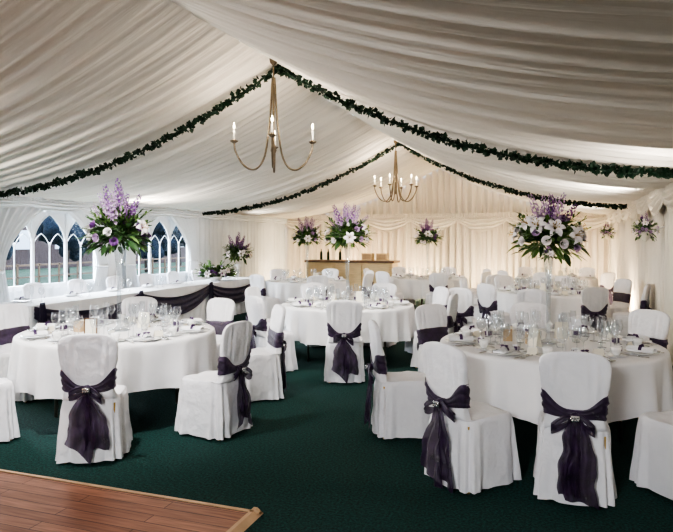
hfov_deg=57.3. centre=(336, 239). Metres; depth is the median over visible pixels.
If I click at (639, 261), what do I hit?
wall
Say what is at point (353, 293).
dining chair
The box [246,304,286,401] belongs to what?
dining chair
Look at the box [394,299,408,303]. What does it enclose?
napkin
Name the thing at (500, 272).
dining chair
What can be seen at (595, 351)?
place card
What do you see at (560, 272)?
menu card
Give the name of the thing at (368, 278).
dining chair
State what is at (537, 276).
dining chair
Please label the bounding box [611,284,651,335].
dining chair
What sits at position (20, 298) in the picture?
napkin
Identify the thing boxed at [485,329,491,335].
box
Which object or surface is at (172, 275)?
dining chair
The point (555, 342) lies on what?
vase
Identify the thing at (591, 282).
round table
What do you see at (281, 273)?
dining chair
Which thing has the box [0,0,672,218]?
ceiling
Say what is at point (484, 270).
dining chair
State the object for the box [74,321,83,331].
gift box
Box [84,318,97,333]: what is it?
table sign
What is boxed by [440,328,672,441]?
round table
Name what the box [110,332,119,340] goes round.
coffee cup
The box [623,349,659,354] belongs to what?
dinner plate
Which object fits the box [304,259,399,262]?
countertop
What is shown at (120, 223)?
flower arrangement
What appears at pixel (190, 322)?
coffee cup
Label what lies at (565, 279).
dining chair
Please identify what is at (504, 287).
napkin
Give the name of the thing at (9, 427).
dining chair
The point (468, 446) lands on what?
dining chair
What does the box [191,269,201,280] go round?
dining chair
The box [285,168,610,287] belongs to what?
wall
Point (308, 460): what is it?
floor
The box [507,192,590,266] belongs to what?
flower arrangement
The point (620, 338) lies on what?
dinner plate
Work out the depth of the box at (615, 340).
5.18 m
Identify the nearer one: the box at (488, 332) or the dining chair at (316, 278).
the box at (488, 332)
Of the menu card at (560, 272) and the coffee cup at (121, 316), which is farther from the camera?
the menu card at (560, 272)
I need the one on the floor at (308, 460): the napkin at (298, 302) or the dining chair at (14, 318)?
the dining chair at (14, 318)
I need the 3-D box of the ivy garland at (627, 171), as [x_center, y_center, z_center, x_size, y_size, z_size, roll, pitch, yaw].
[-0.874,-1.350,7.472,9.638,1.568,0.198,0,0,19]
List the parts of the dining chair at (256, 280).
sash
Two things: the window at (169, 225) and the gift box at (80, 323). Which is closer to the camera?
the gift box at (80, 323)
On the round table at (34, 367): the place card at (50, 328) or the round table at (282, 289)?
the place card at (50, 328)
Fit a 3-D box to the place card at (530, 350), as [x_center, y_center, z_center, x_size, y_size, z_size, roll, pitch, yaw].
[1.484,0.839,4.660,0.080,0.054,0.040,0,0,44]
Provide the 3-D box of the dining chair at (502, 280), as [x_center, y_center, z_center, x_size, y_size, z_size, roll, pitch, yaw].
[3.274,1.144,11.591,0.499,0.932,0.606,0,0,-13]
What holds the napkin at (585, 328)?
on the dinner plate at (594, 331)
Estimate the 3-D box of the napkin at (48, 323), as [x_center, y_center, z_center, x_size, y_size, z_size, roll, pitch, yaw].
[-2.819,0.820,6.011,0.200,0.053,0.090,0,0,7]
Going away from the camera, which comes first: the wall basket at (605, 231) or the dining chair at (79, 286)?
the dining chair at (79, 286)
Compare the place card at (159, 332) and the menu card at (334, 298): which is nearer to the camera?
the place card at (159, 332)
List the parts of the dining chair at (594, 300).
sash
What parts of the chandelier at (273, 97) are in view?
arm, arm, stem, arm, arm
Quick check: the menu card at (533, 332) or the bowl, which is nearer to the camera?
the menu card at (533, 332)
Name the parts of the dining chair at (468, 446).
sash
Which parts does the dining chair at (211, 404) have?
sash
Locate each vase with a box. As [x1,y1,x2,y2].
[108,245,129,331]
[541,254,560,343]
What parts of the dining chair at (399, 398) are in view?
sash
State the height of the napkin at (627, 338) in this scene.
0.053 m
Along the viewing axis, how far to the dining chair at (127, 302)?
7.35 m
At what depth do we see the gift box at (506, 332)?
5.27 m
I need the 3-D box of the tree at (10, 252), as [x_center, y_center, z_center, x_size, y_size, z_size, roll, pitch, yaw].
[-13.031,-0.023,23.532,2.580,3.438,2.868,0,0,13]
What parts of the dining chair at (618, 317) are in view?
sash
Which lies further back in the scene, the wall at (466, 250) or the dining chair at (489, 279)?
the wall at (466, 250)
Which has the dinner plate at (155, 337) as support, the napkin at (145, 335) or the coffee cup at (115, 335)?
the napkin at (145, 335)
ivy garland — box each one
[0,64,672,197]
[202,142,627,215]
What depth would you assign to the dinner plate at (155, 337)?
5.32 m
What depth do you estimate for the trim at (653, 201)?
9.40 m
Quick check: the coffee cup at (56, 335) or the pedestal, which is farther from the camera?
the pedestal
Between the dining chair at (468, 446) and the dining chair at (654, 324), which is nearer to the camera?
the dining chair at (468, 446)
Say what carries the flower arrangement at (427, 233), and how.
in the vase
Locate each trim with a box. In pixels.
[0,194,287,223]
[285,211,606,231]
[605,182,672,225]
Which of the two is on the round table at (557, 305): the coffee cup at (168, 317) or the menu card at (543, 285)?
the menu card at (543, 285)
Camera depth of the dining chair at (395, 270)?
15.63 m
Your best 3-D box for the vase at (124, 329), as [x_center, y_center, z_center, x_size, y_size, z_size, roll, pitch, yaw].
[-2.086,0.446,5.908,0.211,0.839,0.211,0,0,19]
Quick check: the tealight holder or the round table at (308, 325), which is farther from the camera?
the round table at (308, 325)
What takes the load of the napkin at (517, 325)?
on the dinner plate
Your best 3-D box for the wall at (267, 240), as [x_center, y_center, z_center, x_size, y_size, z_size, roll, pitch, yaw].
[-5.066,0.440,10.001,0.081,2.380,20.500,0,0,19]
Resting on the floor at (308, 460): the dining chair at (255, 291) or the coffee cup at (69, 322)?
the dining chair at (255, 291)
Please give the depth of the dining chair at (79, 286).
10.67 m
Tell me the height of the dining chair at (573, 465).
0.951 m
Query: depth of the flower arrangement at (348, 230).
8.32 m
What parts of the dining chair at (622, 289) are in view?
sash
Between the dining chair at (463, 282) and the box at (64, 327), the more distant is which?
the dining chair at (463, 282)
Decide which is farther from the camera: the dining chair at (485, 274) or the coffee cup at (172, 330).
the dining chair at (485, 274)
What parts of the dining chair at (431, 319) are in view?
sash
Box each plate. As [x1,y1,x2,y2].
[19,334,49,338]
[131,336,161,340]
[163,333,182,335]
[179,328,206,332]
[446,339,475,343]
[473,345,494,349]
[487,349,521,355]
[570,329,598,333]
[604,352,628,356]
[619,338,651,342]
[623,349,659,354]
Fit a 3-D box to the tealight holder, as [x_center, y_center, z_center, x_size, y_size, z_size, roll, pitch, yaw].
[1.804,0.834,4.962,0.072,0.064,0.071,0,0,19]
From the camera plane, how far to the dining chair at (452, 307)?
7.79 m
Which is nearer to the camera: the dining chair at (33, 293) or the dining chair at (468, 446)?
the dining chair at (468, 446)
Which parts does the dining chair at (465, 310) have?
sash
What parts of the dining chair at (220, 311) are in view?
sash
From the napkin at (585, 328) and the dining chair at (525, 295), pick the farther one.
the dining chair at (525, 295)
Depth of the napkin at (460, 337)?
5.16 m
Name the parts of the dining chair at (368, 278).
sash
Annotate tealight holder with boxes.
[556,343,564,347]
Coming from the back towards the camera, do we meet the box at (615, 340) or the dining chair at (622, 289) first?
the dining chair at (622, 289)
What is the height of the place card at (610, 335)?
0.054 m
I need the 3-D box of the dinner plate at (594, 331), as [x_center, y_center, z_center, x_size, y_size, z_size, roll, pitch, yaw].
[2.306,0.856,5.730,0.252,0.019,0.252,0,0,19]
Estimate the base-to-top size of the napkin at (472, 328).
0.053 m
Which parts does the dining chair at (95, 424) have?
sash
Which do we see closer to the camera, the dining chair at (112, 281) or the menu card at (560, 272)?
the dining chair at (112, 281)
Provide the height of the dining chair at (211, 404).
0.951 m
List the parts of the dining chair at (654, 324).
sash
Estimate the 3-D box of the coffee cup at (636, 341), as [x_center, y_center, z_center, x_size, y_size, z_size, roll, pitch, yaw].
[2.432,0.825,4.973,0.080,0.063,0.080,0,0,19]
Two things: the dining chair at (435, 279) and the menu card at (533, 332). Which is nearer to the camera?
the menu card at (533, 332)
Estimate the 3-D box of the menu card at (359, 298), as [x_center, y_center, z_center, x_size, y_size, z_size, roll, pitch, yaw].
[0.327,0.791,8.618,0.110,0.149,0.060,0,0,2]
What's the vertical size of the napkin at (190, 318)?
0.053 m
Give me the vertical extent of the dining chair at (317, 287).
0.940 m
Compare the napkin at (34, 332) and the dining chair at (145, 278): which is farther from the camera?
the dining chair at (145, 278)
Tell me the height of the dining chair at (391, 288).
0.932 m
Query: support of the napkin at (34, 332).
on the dinner plate at (21, 336)
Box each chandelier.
[230,58,316,172]
[373,140,417,202]
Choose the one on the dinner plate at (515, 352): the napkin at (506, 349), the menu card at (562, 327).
the napkin at (506, 349)
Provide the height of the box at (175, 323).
0.058 m
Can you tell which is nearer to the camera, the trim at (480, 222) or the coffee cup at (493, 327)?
the coffee cup at (493, 327)
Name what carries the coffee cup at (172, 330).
on the plate at (166, 334)
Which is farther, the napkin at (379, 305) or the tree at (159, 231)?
the tree at (159, 231)
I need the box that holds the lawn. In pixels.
[5,262,185,286]
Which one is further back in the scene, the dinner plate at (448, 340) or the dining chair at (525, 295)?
the dining chair at (525, 295)
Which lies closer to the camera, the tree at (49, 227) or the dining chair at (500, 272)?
the dining chair at (500, 272)
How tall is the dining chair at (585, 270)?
0.940 m
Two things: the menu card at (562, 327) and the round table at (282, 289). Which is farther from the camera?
the round table at (282, 289)
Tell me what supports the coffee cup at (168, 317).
on the plate
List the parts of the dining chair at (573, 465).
sash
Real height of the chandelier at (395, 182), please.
1.292 m
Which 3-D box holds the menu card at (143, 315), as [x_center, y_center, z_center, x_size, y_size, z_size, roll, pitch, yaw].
[-1.907,0.791,6.097,0.110,0.149,0.060,0,0,2]
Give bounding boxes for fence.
[5,257,185,285]
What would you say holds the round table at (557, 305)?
on the floor at (308, 460)
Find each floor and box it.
[0,299,672,531]
[0,469,262,531]
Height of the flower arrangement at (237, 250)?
0.831 m
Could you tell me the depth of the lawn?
32.03 m
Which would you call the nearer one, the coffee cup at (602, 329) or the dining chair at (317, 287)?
the coffee cup at (602, 329)
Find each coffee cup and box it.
[36,325,45,330]
[52,331,61,339]
[67,318,74,324]
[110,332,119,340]
[118,314,125,320]
[166,315,172,320]
[168,327,176,334]
[188,319,195,325]
[462,329,470,335]
[479,339,488,347]
[491,323,498,330]
[542,346,552,353]
[545,323,552,330]
[601,328,610,335]
[610,346,621,355]
[632,337,642,345]
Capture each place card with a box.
[47,325,54,331]
[128,317,136,321]
[154,330,163,336]
[472,330,479,336]
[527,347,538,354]
[592,349,604,355]
[606,332,613,339]
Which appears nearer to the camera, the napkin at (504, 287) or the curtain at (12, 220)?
the curtain at (12, 220)
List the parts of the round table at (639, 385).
leg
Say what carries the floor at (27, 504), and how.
on the floor at (308, 460)
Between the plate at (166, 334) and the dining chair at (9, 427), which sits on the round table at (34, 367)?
the plate at (166, 334)
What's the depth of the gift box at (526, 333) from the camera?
5.12 m
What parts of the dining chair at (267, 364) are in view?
sash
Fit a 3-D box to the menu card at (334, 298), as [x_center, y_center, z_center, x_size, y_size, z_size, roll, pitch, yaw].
[-0.031,0.791,8.241,0.060,0.149,0.110,0,0,-22]
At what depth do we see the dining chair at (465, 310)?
8.72 m
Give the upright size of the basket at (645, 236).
0.130 m
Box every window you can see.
[8,210,95,291]
[137,217,187,279]
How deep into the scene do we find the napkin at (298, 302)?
8.02 m
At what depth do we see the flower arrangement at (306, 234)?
13.16 m
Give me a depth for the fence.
22.19 m
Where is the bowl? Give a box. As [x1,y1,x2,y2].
[209,277,221,280]
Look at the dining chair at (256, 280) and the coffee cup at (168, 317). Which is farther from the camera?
the dining chair at (256, 280)
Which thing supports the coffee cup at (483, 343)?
on the plate at (476, 346)
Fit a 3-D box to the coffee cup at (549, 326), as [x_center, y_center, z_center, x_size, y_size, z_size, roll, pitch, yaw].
[2.017,0.825,5.844,0.080,0.063,0.080,0,0,19]
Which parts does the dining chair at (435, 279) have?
sash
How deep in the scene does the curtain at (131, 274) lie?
12.37 m
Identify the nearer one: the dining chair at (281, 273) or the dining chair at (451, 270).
the dining chair at (281, 273)
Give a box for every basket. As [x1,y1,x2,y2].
[599,222,616,238]
[631,212,663,241]
[640,232,650,240]
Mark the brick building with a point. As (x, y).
(22, 248)
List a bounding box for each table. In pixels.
[0,277,250,329]
[7,319,217,416]
[265,278,350,303]
[281,297,416,360]
[390,275,467,304]
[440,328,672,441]
[496,288,610,323]
[514,275,598,286]
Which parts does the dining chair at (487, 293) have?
sash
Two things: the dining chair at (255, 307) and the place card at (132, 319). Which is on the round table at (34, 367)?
the place card at (132, 319)
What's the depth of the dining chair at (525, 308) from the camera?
6.63 m
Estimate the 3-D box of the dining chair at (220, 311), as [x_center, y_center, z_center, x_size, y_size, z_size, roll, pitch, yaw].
[-1.460,1.144,7.025,0.498,0.932,0.592,0,0,29]
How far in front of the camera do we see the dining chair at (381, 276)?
13.36 m
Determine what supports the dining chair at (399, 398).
on the floor at (308, 460)
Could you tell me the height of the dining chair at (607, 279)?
0.932 m
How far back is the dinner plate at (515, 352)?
4.66 m
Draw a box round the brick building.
[5,226,185,269]
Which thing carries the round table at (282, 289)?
on the floor at (308, 460)
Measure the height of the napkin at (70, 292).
0.053 m
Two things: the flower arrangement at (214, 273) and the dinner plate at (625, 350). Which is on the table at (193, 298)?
the flower arrangement at (214, 273)
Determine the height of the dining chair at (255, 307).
0.951 m
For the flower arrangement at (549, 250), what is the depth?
10.32 m
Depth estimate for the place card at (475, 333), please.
5.50 m
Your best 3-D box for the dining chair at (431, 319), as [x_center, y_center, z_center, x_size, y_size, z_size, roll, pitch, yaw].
[1.108,1.153,6.343,0.515,0.951,0.604,0,0,-31]
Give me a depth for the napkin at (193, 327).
5.78 m
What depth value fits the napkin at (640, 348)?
4.66 m
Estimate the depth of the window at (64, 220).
10.52 m
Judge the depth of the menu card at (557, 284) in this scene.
10.57 m
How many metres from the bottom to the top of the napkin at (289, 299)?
0.053 m
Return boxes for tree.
[6,234,19,259]
[36,215,90,276]
[140,222,177,272]
[164,229,185,265]
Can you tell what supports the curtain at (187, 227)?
hanging from the wall at (267, 240)
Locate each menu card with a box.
[137,312,149,327]
[331,293,336,300]
[356,291,363,301]
[527,327,541,347]
[540,283,546,291]
[553,282,560,290]
[554,322,568,339]
[558,270,562,275]
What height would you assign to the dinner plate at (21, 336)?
0.019 m
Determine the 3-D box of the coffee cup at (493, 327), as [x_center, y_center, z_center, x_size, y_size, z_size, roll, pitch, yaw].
[1.496,0.825,5.816,0.080,0.063,0.080,0,0,19]
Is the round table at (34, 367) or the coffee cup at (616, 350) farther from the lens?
the round table at (34, 367)
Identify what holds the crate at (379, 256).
on the bar counter at (351, 270)
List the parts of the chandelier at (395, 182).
arm, arm, arm, stem, arm, arm, arm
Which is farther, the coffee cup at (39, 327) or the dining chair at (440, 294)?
the dining chair at (440, 294)
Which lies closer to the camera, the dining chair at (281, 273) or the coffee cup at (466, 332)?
the coffee cup at (466, 332)
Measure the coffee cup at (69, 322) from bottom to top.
0.063 m
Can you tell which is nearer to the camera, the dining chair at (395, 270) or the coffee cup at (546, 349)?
the coffee cup at (546, 349)
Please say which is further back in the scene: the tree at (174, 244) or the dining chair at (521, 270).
the tree at (174, 244)
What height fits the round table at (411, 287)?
0.762 m
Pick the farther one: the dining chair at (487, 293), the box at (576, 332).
the dining chair at (487, 293)
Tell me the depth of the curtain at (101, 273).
11.45 m
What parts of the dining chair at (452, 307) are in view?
sash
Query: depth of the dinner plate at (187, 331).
5.78 m
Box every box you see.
[60,323,66,329]
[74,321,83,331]
[173,320,178,325]
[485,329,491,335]
[503,329,511,340]
[525,332,528,343]
[573,329,579,335]
[612,336,618,342]
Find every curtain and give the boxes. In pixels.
[0,205,43,302]
[67,210,108,291]
[124,212,156,287]
[169,216,197,281]
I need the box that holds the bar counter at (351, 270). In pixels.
[304,259,399,290]
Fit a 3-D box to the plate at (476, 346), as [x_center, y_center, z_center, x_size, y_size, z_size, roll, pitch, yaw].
[1.174,0.859,4.908,0.172,0.013,0.171,0,0,19]
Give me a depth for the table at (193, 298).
10.73 m
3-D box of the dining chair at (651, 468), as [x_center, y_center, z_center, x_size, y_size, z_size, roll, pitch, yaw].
[2.264,1.153,3.951,0.499,0.951,0.594,0,0,-24]
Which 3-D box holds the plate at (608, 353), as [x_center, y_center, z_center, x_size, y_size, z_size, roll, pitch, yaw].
[2.083,0.859,4.586,0.172,0.013,0.171,0,0,19]
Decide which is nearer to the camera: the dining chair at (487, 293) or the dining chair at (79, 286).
the dining chair at (487, 293)
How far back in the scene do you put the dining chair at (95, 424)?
4.45 m
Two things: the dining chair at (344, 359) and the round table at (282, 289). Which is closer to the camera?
the dining chair at (344, 359)
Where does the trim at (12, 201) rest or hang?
attached to the wall at (267, 240)
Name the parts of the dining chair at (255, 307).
sash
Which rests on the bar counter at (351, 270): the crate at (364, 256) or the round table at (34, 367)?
the crate at (364, 256)
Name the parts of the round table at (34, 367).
leg, leg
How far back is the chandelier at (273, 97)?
7.08 m
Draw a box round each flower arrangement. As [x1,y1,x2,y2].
[78,178,155,259]
[192,260,236,280]
[222,233,253,264]
[292,216,323,246]
[323,202,374,251]
[414,218,442,246]
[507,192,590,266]
[538,246,563,261]
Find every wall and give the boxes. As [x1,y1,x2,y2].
[9,209,284,301]
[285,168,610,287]
[611,203,672,364]
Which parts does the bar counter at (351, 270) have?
panel, panel, panel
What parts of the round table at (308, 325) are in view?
leg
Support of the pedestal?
on the floor at (308, 460)
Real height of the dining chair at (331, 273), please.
0.940 m
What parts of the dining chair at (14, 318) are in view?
sash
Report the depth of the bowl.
13.05 m
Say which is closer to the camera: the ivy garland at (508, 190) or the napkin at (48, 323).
the napkin at (48, 323)
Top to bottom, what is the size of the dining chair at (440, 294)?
0.940 m
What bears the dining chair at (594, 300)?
on the floor at (308, 460)
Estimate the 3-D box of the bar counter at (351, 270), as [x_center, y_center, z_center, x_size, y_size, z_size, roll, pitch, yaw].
[0.434,1.100,17.340,2.600,1.060,0.700,0,0,19]
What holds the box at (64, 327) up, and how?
on the round table at (34, 367)
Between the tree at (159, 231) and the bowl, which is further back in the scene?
the tree at (159, 231)
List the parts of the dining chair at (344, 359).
sash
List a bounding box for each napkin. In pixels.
[14,297,29,300]
[21,329,47,336]
[35,321,58,326]
[65,291,78,294]
[139,332,153,339]
[150,314,158,319]
[181,317,201,322]
[181,324,204,330]
[288,297,302,300]
[291,301,307,304]
[371,303,385,307]
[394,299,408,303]
[449,334,473,340]
[461,325,483,331]
[493,344,514,353]
[499,286,510,289]
[512,322,529,328]
[576,325,593,331]
[622,334,649,340]
[626,344,657,353]
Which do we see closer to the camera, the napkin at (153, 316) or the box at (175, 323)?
the box at (175, 323)
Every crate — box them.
[361,253,373,260]
[376,253,388,260]
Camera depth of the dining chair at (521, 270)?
15.73 m
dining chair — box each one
[0,304,34,401]
[0,378,19,441]
[22,282,44,298]
[55,334,132,464]
[67,279,86,293]
[106,276,121,288]
[121,296,156,318]
[139,273,152,286]
[167,271,178,283]
[174,321,252,440]
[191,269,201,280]
[206,298,234,357]
[245,286,269,330]
[245,295,297,371]
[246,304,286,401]
[250,274,280,318]
[270,269,285,277]
[300,283,325,346]
[307,275,327,295]
[322,268,338,277]
[324,300,364,382]
[348,273,372,297]
[351,270,373,295]
[363,283,396,346]
[364,319,430,438]
[375,271,403,299]
[392,267,414,304]
[404,286,448,353]
[410,293,460,367]
[415,304,447,372]
[420,341,521,493]
[425,273,447,303]
[440,267,456,274]
[449,287,487,332]
[460,278,480,317]
[468,269,490,291]
[473,271,490,297]
[473,275,499,303]
[477,283,510,328]
[494,275,513,289]
[497,270,508,275]
[510,302,547,327]
[517,289,550,322]
[518,266,532,274]
[533,272,552,287]
[533,351,616,509]
[553,276,575,327]
[568,287,608,332]
[579,267,594,275]
[599,272,615,304]
[605,279,632,332]
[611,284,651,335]
[627,309,670,418]
[629,410,672,499]
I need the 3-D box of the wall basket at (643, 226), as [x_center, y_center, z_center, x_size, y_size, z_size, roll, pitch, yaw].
[4.385,-0.192,8.739,0.418,0.441,0.383,0,0,-33]
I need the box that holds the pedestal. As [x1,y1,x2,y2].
[235,264,241,276]
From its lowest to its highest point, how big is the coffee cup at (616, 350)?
0.063 m

